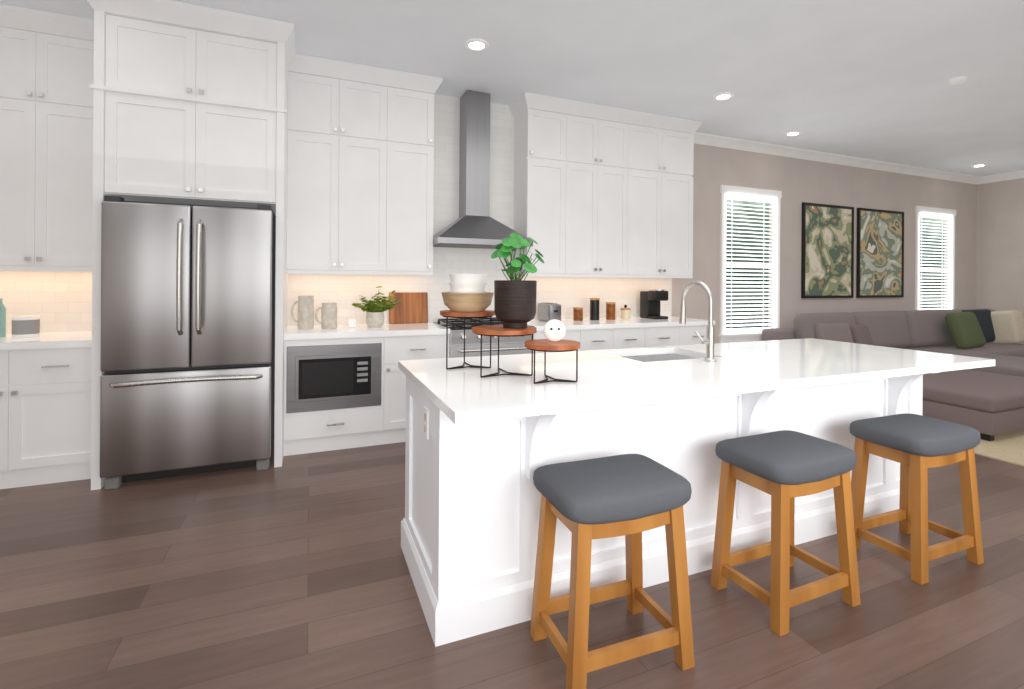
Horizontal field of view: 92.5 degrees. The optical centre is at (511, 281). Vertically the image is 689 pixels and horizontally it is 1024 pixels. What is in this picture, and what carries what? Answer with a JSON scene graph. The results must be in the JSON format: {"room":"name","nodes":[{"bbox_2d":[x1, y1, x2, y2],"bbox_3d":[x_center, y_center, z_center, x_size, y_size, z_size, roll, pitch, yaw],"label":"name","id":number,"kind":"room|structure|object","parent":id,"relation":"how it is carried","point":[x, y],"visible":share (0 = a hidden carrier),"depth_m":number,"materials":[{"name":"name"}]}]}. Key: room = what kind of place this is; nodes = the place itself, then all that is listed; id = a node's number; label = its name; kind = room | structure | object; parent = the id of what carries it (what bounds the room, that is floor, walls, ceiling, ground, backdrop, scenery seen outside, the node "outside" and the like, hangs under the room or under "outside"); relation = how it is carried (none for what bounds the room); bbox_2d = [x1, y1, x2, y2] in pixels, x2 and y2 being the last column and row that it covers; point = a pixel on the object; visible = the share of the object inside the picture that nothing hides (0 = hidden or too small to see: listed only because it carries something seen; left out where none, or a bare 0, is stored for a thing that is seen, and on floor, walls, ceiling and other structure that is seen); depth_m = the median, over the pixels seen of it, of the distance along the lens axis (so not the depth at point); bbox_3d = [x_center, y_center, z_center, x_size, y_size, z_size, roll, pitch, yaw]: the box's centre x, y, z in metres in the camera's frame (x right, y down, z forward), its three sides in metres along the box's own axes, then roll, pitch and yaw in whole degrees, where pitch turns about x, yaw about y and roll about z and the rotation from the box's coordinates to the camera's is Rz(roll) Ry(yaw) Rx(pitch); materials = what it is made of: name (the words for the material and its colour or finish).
{"room":"kitchen","nodes":[
{"label":"kitchen","id":0,"kind":"room"},
{"bbox_2d":[0,442,1023,688],"bbox_3d":[2.808,1.365,2.611,13.800,0.050,6.880,0,0,-22],"label":"floor","id":1,"kind":"structure","parent":0,"point":[292,572],"depth_m":1.99,"materials":[{"name":"brown wood"}]},
{"bbox_2d":[0,348,23,488],"bbox_3d":[-3.477,0.856,3.257,0.597,0.878,0.648,0,0,-22],"label":"base cabinet","id":2,"kind":"object","parent":1,"relation":"on","point":[12,361],"depth_m":3.06,"materials":[{"name":"white wood"}]},
{"bbox_2d":[24,348,104,486],"bbox_3d":[-3.066,0.859,3.427,0.536,0.878,0.648,0,0,-22],"label":"base cabinet","id":3,"kind":"object","parent":1,"relation":"on","point":[62,385],"depth_m":3.14,"materials":[{"name":"white wood"}]},
{"bbox_2d":[0,332,100,351],"bbox_3d":[-3.708,0.395,3.147,1.943,0.042,0.673,0,0,-22],"label":"countertop","id":4,"kind":"structure","parent":3,"relation":"on","point":[46,339],"depth_m":3.15,"materials":[{"name":"white stone"}]},
{"bbox_2d":[0,298,39,337],"bbox_3d":[-3.363,0.245,3.308,0.272,0.260,0.156,0,0,-22],"label":"containers","id":5,"kind":"object","parent":4,"relation":"on","point":[27,326],"depth_m":3.29,"materials":[{"name":"white ceramic"}]},
{"bbox_2d":[100,195,275,489],"bbox_3d":[-2.241,0.386,3.548,0.945,1.834,0.933,0,0,-22],"label":"fridge","id":6,"kind":"object","parent":1,"relation":"on","point":[187,364],"visible":1,"depth_m":3.17,"materials":[{"name":"grey metal"}]},
{"bbox_2d":[280,336,395,459],"bbox_3d":[-1.453,0.870,4.083,0.786,0.878,0.663,0,0,-22],"label":"base cabinet","id":7,"kind":"object","parent":1,"relation":"on","point":[336,391],"depth_m":3.78,"materials":[{"name":"white wood"}]},
{"bbox_2d":[284,324,449,335],"bbox_3d":[-1.228,0.412,4.169,1.263,0.042,0.673,0,0,-22],"label":"countertop","id":8,"kind":"structure","parent":7,"relation":"on","point":[361,329],"depth_m":3.97,"materials":[{"name":"white stone"}]},
{"bbox_2d":[291,286,427,328],"bbox_3d":[-1.275,0.214,4.267,1.183,0.354,0.466,0,0,-22],"label":"decor","id":9,"kind":"object","parent":8,"relation":"on","point":[406,307],"depth_m":4.17,"materials":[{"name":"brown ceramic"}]},
{"bbox_2d":[392,332,449,442],"bbox_3d":[-0.898,0.874,4.312,0.538,0.878,0.663,0,0,-22],"label":"base cabinet","id":10,"kind":"object","parent":1,"relation":"on","point":[409,345],"depth_m":3.99,"materials":[{"name":"white wood"}]},
{"bbox_2d":[433,317,533,357],"bbox_3d":[-0.275,0.837,4.513,0.758,0.961,0.711,0,0,-22],"label":"range","id":11,"kind":"object","parent":1,"relation":"on","point":[510,345],"visible":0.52,"depth_m":4.23,"materials":[{"name":"metal"}]},
{"bbox_2d":[533,328,587,352],"bbox_3d":[0.314,0.883,4.820,0.556,0.878,0.648,0,0,-22],"label":"base cabinet","id":12,"kind":"object","parent":1,"relation":"on","point":[580,335],"depth_m":4.59,"materials":[{"name":"white wood"}]},
{"bbox_2d":[588,328,619,349],"bbox_3d":[0.686,0.885,4.973,0.491,0.878,0.648,0,0,-22],"label":"base cabinet","id":13,"kind":"object","parent":1,"relation":"on","point":[598,338],"depth_m":4.70,"materials":[{"name":"white wood"}]},
{"bbox_2d":[527,316,714,331],"bbox_3d":[1.048,0.428,5.107,2.125,0.042,0.673,0,0,-22],"label":"countertop","id":14,"kind":"structure","parent":13,"relation":"on","point":[634,322],"depth_m":4.91,"materials":[{"name":"white stone"}]},
{"bbox_2d":[538,289,667,321],"bbox_3d":[0.989,0.245,5.206,1.460,0.322,0.288,0,0,-22],"label":"countertop appliance","id":15,"kind":"object","parent":14,"relation":"on","point":[649,304],"depth_m":5.21,"materials":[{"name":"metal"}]},
{"bbox_2d":[530,454,694,688],"bbox_3d":[0.350,0.997,1.759,0.505,0.650,0.358,0,0,-22],"label":"stool","id":16,"kind":"object","parent":1,"relation":"on","point":[631,497],"visible":1,"depth_m":1.67,"materials":[{"name":"brown wood"}]},
{"bbox_2d":[620,328,651,348],"bbox_3d":[1.029,0.888,5.114,0.491,0.878,0.648,0,0,-22],"label":"base cabinet","id":17,"kind":"object","parent":1,"relation":"on","point":[629,337],"depth_m":4.84,"materials":[{"name":"white wood"}]},
{"bbox_2d":[652,324,687,346],"bbox_3d":[1.402,0.890,5.268,0.560,0.878,0.648,0,0,-22],"label":"base cabinet","id":18,"kind":"object","parent":1,"relation":"on","point":[660,336],"depth_m":5.00,"materials":[{"name":"white wood"}]},
{"bbox_2d":[401,350,953,646],"bbox_3d":[0.986,0.884,2.565,2.938,0.885,0.937,0,0,-22],"label":"kitchen island","id":19,"kind":"object","parent":1,"relation":"on","point":[479,450],"depth_m":2.08,"materials":[{"name":"white wood"}]},
{"bbox_2d":[398,338,994,425],"bbox_3d":[1.011,0.425,2.538,2.990,0.035,1.040,0,0,-22],"label":"island countertop","id":20,"kind":"structure","parent":19,"relation":"on","point":[607,380],"depth_m":2.17,"materials":[{"name":"white stone"}]},
{"bbox_2d":[440,310,494,369],"bbox_3d":[-0.208,0.267,2.284,0.256,0.260,0.256,0,0,-22],"label":"stand","id":21,"kind":"object","parent":20,"relation":"on","point":[447,314],"visible":0.85,"depth_m":2.20,"materials":[{"name":"brown wood"}]},
{"bbox_2d":[441,292,493,311],"bbox_3d":[-0.206,0.094,2.284,0.244,0.085,0.244,0,0,-22],"label":"bowl","id":22,"kind":"object","parent":21,"relation":"on","point":[467,302],"visible":0.96,"depth_m":2.19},
{"bbox_2d":[449,274,486,292],"bbox_3d":[-0.206,0.044,2.284,0.176,0.158,0.176,0,0,-22],"label":"bowls","id":23,"kind":"object","parent":22,"relation":"in","point":[466,283],"visible":0.52,"depth_m":2.21,"materials":[{"name":"ceramic"}]},
{"bbox_2d":[472,325,536,377],"bbox_3d":[-0.034,0.299,2.112,0.280,0.200,0.280,0,0,-22],"label":"stand","id":24,"kind":"object","parent":20,"relation":"on","point":[498,331],"visible":1,"depth_m":2.03,"materials":[{"name":"brown wood"}]},
{"bbox_2d":[491,232,543,328],"bbox_3d":[0.020,-0.007,2.125,0.230,0.410,0.248,0,0,-22],"label":"potted plant","id":25,"kind":"object","parent":24,"relation":"on","point":[515,303],"visible":1,"depth_m":2.05,"materials":[{"name":"plant"}]},
{"bbox_2d":[524,339,579,383],"bbox_3d":[0.162,0.322,1.977,0.224,0.155,0.224,0,0,-22],"label":"stand","id":26,"kind":"object","parent":20,"relation":"on","point":[547,345],"visible":1,"depth_m":1.93,"materials":[{"name":"brown wood"}]},
{"bbox_2d":[543,319,565,341],"bbox_3d":[0.172,0.198,1.979,0.085,0.090,0.048,0,0,-22],"label":"ornament","id":27,"kind":"object","parent":26,"relation":"on","point":[554,330],"visible":0.98,"depth_m":1.97,"materials":[{"name":"white ceramic"}]},
{"bbox_2d":[679,280,715,361],"bbox_3d":[0.955,0.199,2.586,0.110,0.412,0.253,0,0,-22],"label":"faucet","id":28,"kind":"object","parent":20,"relation":"on","point":[708,341],"visible":1,"depth_m":2.50,"materials":[{"name":"silver metal"}]},
{"bbox_2d":[688,324,714,344],"bbox_3d":[1.782,0.893,5.425,0.500,0.878,0.648,0,0,-22],"label":"base cabinet","id":29,"kind":"object","parent":1,"relation":"on","point":[693,339],"depth_m":5.13,"materials":[{"name":"white wood"}]},
{"bbox_2d":[710,430,860,635],"bbox_3d":[1.153,1.002,2.079,0.502,0.650,0.354,0,0,-22],"label":"stool","id":30,"kind":"object","parent":1,"relation":"on","point":[783,468],"visible":1,"depth_m":2.00,"materials":[{"name":"brown wood"}]},
{"bbox_2d":[849,413,983,584],"bbox_3d":[1.959,1.008,2.395,0.502,0.650,0.354,0,0,-22],"label":"stool","id":31,"kind":"object","parent":1,"relation":"on","point":[916,446],"visible":1,"depth_m":2.31,"materials":[{"name":"brown wood"}]},
{"bbox_2d":[974,429,1023,466],"bbox_3d":[5.624,1.353,4.702,4.400,0.011,2.600,0,0,-22],"label":"rug","id":32,"kind":"object","parent":1,"relation":"on","point":[1008,447],"depth_m":3.92,"materials":[{"name":"beige carpet"}]},
{"bbox_2d":[762,308,1023,376],"bbox_3d":[5.731,0.878,6.091,4.550,0.938,2.310,0,0,-22],"label":"sofa","id":33,"kind":"object","parent":32,"relation":"on","point":[988,333],"visible":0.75,"depth_m":6.63,"materials":[{"name":"fabric"}]},
{"bbox_2d":[922,369,1023,440],"bbox_3d":[4.474,1.152,4.832,1.540,0.372,1.090,0,0,-22],"label":"ottoman","id":34,"kind":"object","parent":32,"relation":"on","point":[988,406],"visible":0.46,"depth_m":4.29,"materials":[{"name":"fabric"}]},
{"bbox_2d":[0,0,1023,176],"bbox_3d":[2.830,-1.805,2.611,13.800,0.050,6.880,0,0,-22],"label":"ceiling","id":35,"kind":"structure","parent":0,"point":[867,79],"depth_m":3.93,"materials":[{"name":"paint"}]},
{"bbox_2d":[465,39,488,50],"bbox_3d":[-0.268,-1.795,3.707,0.178,0.012,0.191,0,0,-22],"label":"recessed light","id":36,"kind":"object","parent":35,"relation":"in","point":[476,44],"depth_m":3.72,"materials":[{"name":"white plastic"}]},
{"bbox_2d":[714,93,733,100],"bbox_3d":[2.030,-1.779,4.701,0.192,0.012,0.188,0,0,-22],"label":"recessed light","id":37,"kind":"object","parent":35,"relation":"in","point":[722,96],"depth_m":4.72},
{"bbox_2d":[785,131,801,135],"bbox_3d":[3.355,-1.770,5.843,0.204,0.012,0.181,0,0,-22],"label":"recessed light","id":38,"kind":"object","parent":35,"relation":"in","point":[794,133],"depth_m":5.86,"materials":[{"name":"white plastic"}]},
{"bbox_2d":[948,76,967,84],"bbox_3d":[3.903,-1.757,4.286,0.130,0.030,0.130,0,0,-22],"label":"smoke detector","id":39,"kind":"object","parent":35,"relation":"attached to","point":[958,80],"visible":1,"depth_m":4.26,"materials":[{"name":"white plastic"}]},
{"bbox_2d":[971,164,986,166],"bbox_3d":[7.015,-1.744,7.350,0.212,0.012,0.158,0,0,-22],"label":"recessed light","id":40,"kind":"object","parent":35,"relation":"in","point":[979,165],"depth_m":7.37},
{"bbox_2d":[672,144,976,343],"bbox_3d":[1.531,-0.229,5.736,13.800,3.120,0.120,0,0,-22],"label":"wall","id":41,"kind":"structure","parent":0,"point":[796,182],"depth_m":6.67,"materials":[{"name":"paint"}]},
{"bbox_2d":[0,8,47,267],"bbox_3d":[-3.521,-0.949,3.396,0.595,1.690,0.348,0,0,-22],"label":"upper cabinet","id":42,"kind":"object","parent":41,"relation":"attached to","point":[23,35],"depth_m":3.31,"materials":[{"name":"white wood"}]},
{"bbox_2d":[48,16,103,271],"bbox_3d":[-3.110,-0.946,3.565,0.535,1.690,0.348,0,0,-22],"label":"upper cabinet","id":43,"kind":"object","parent":41,"relation":"attached to","point":[74,198],"depth_m":3.40,"materials":[{"name":"white wood"}]},
{"bbox_2d":[100,0,211,204],"bbox_3d":[-2.471,-1.172,3.574,0.549,1.229,0.818,0,0,-22],"label":"upper cabinet","id":44,"kind":"object","parent":41,"relation":"attached to","point":[154,57],"depth_m":3.19,"materials":[{"name":"white wood"}]},
{"bbox_2d":[208,16,283,219],"bbox_3d":[-2.073,-1.169,3.738,0.549,1.229,0.818,0,0,-22],"label":"upper cabinet","id":45,"kind":"object","parent":41,"relation":"attached to","point":[246,59],"depth_m":3.40,"materials":[{"name":"white wood"}]},
{"bbox_2d":[284,56,347,271],"bbox_3d":[-1.656,-0.936,4.164,0.449,1.690,0.348,0,0,-22],"label":"upper cabinet","id":46,"kind":"object","parent":41,"relation":"attached to","point":[330,162],"depth_m":4.01,"materials":[{"name":"white wood"}]},
{"bbox_2d":[0,94,671,332],"bbox_3d":[-1.414,-0.700,4.452,7.170,2.220,0.006,0,0,-22],"label":"backsplash","id":47,"kind":"structure","parent":41,"relation":"attached to","point":[58,301],"depth_m":4.75,"materials":[{"name":"tile"}]},
{"bbox_2d":[348,68,395,271],"bbox_3d":[-1.324,-0.934,4.302,0.509,1.690,0.348,0,0,-22],"label":"upper cabinet","id":48,"kind":"object","parent":41,"relation":"attached to","point":[371,95],"depth_m":4.18,"materials":[{"name":"white wood"}]},
{"bbox_2d":[396,76,435,274],"bbox_3d":[-0.981,-0.931,4.443,0.470,1.690,0.348,0,0,-22],"label":"upper cabinet","id":49,"kind":"object","parent":41,"relation":"attached to","point":[414,96],"depth_m":4.31,"materials":[{"name":"white wood"}]},
{"bbox_2d":[433,90,532,248],"bbox_3d":[-0.310,-1.063,4.635,0.909,1.472,0.492,0,0,-22],"label":"range hood","id":50,"kind":"object","parent":41,"relation":"attached to","point":[474,225],"visible":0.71,"depth_m":4.63,"materials":[{"name":"metal"}]},
{"bbox_2d":[512,96,571,275],"bbox_3d":[0.304,-0.922,4.972,0.479,1.690,0.348,0,0,-22],"label":"upper cabinet","id":51,"kind":"object","parent":41,"relation":"attached to","point":[542,128],"depth_m":4.83,"materials":[{"name":"white wood"}]},
{"bbox_2d":[572,104,603,275],"bbox_3d":[0.641,-0.920,5.112,0.490,1.690,0.348,0,0,-22],"label":"upper cabinet","id":52,"kind":"object","parent":41,"relation":"attached to","point":[587,121],"depth_m":4.99,"materials":[{"name":"white wood"}]},
{"bbox_2d":[604,108,635,275],"bbox_3d":[0.984,-0.918,5.253,0.490,1.690,0.348,0,0,-22],"label":"upper cabinet","id":53,"kind":"object","parent":41,"relation":"attached to","point":[619,127],"depth_m":5.13,"materials":[{"name":"white wood"}]},
{"bbox_2d":[636,112,667,275],"bbox_3d":[1.358,-0.915,5.407,0.559,1.690,0.348,0,0,-22],"label":"upper cabinet","id":54,"kind":"object","parent":41,"relation":"attached to","point":[651,131],"depth_m":5.29,"materials":[{"name":"white wood"}]},
{"bbox_2d":[668,120,695,275],"bbox_3d":[1.737,-0.912,5.563,0.500,1.690,0.348,0,0,-22],"label":"upper cabinet","id":55,"kind":"object","parent":41,"relation":"attached to","point":[680,133],"depth_m":5.44,"materials":[{"name":"white wood"}]},
{"bbox_2d":[801,202,853,297],"bbox_3d":[4.415,-0.419,6.839,1.030,1.300,0.033,0,0,-22],"label":"picture","id":56,"kind":"object","parent":41,"relation":"attached to","point":[827,255],"visible":1,"depth_m":6.82},
{"bbox_2d":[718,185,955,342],"bbox_3d":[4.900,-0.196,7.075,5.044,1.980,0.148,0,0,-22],"label":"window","id":57,"kind":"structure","parent":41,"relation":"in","point":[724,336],"depth_m":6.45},
{"bbox_2d":[726,194,773,332],"bbox_3d":[3.059,-0.219,6.341,0.819,1.752,0.055,0,0,-22],"label":"window blinds","id":58,"kind":"object","parent":57,"relation":"attached to","point":[761,200],"depth_m":6.33,"materials":[{"name":"white plastic"}]},
{"bbox_2d":[919,213,949,309],"bbox_3d":[6.751,-0.311,7.863,0.790,1.517,0.055,0,0,-22],"label":"window blinds","id":59,"kind":"object","parent":57,"relation":"attached to","point":[923,215],"depth_m":7.86,"materials":[{"name":"white plastic"}]},
{"bbox_2d":[694,132,980,183],"bbox_3d":[4.854,-1.711,6.990,6.300,0.110,0.085,0,0,-22],"label":"crown molding","id":60,"kind":"structure","parent":41,"relation":"attached to","point":[749,145],"depth_m":6.77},
{"bbox_2d":[856,208,903,297],"bbox_3d":[5.478,-0.412,7.277,1.050,1.300,0.033,0,0,-22],"label":"picture","id":61,"kind":"object","parent":41,"relation":"attached to","point":[880,257],"visible":1,"depth_m":7.26},
{"bbox_2d":[976,178,1023,343],"bbox_3d":[9.175,-0.176,5.166,0.100,3.120,6.760,0,0,-22],"label":"wall","id":62,"kind":"structure","parent":0,"point":[1000,251],"depth_m":7.98,"materials":[{"name":"paint"}]},
{"bbox_2d":[976,170,1023,184],"bbox_3d":[9.082,-1.682,5.177,0.085,0.110,6.660,0,0,-22],"label":"crown molding","id":63,"kind":"structure","parent":62,"relation":"attached to","point":[1016,174],"depth_m":7.93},
{"label":"outside","id":64,"kind":"structure","parent":0,"visible":0},
{"bbox_2d":[726,199,943,327],"bbox_3d":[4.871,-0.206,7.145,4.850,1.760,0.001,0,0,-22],"label":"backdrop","id":65,"kind":"structure","parent":64,"point":[762,227],"depth_m":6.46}
]}

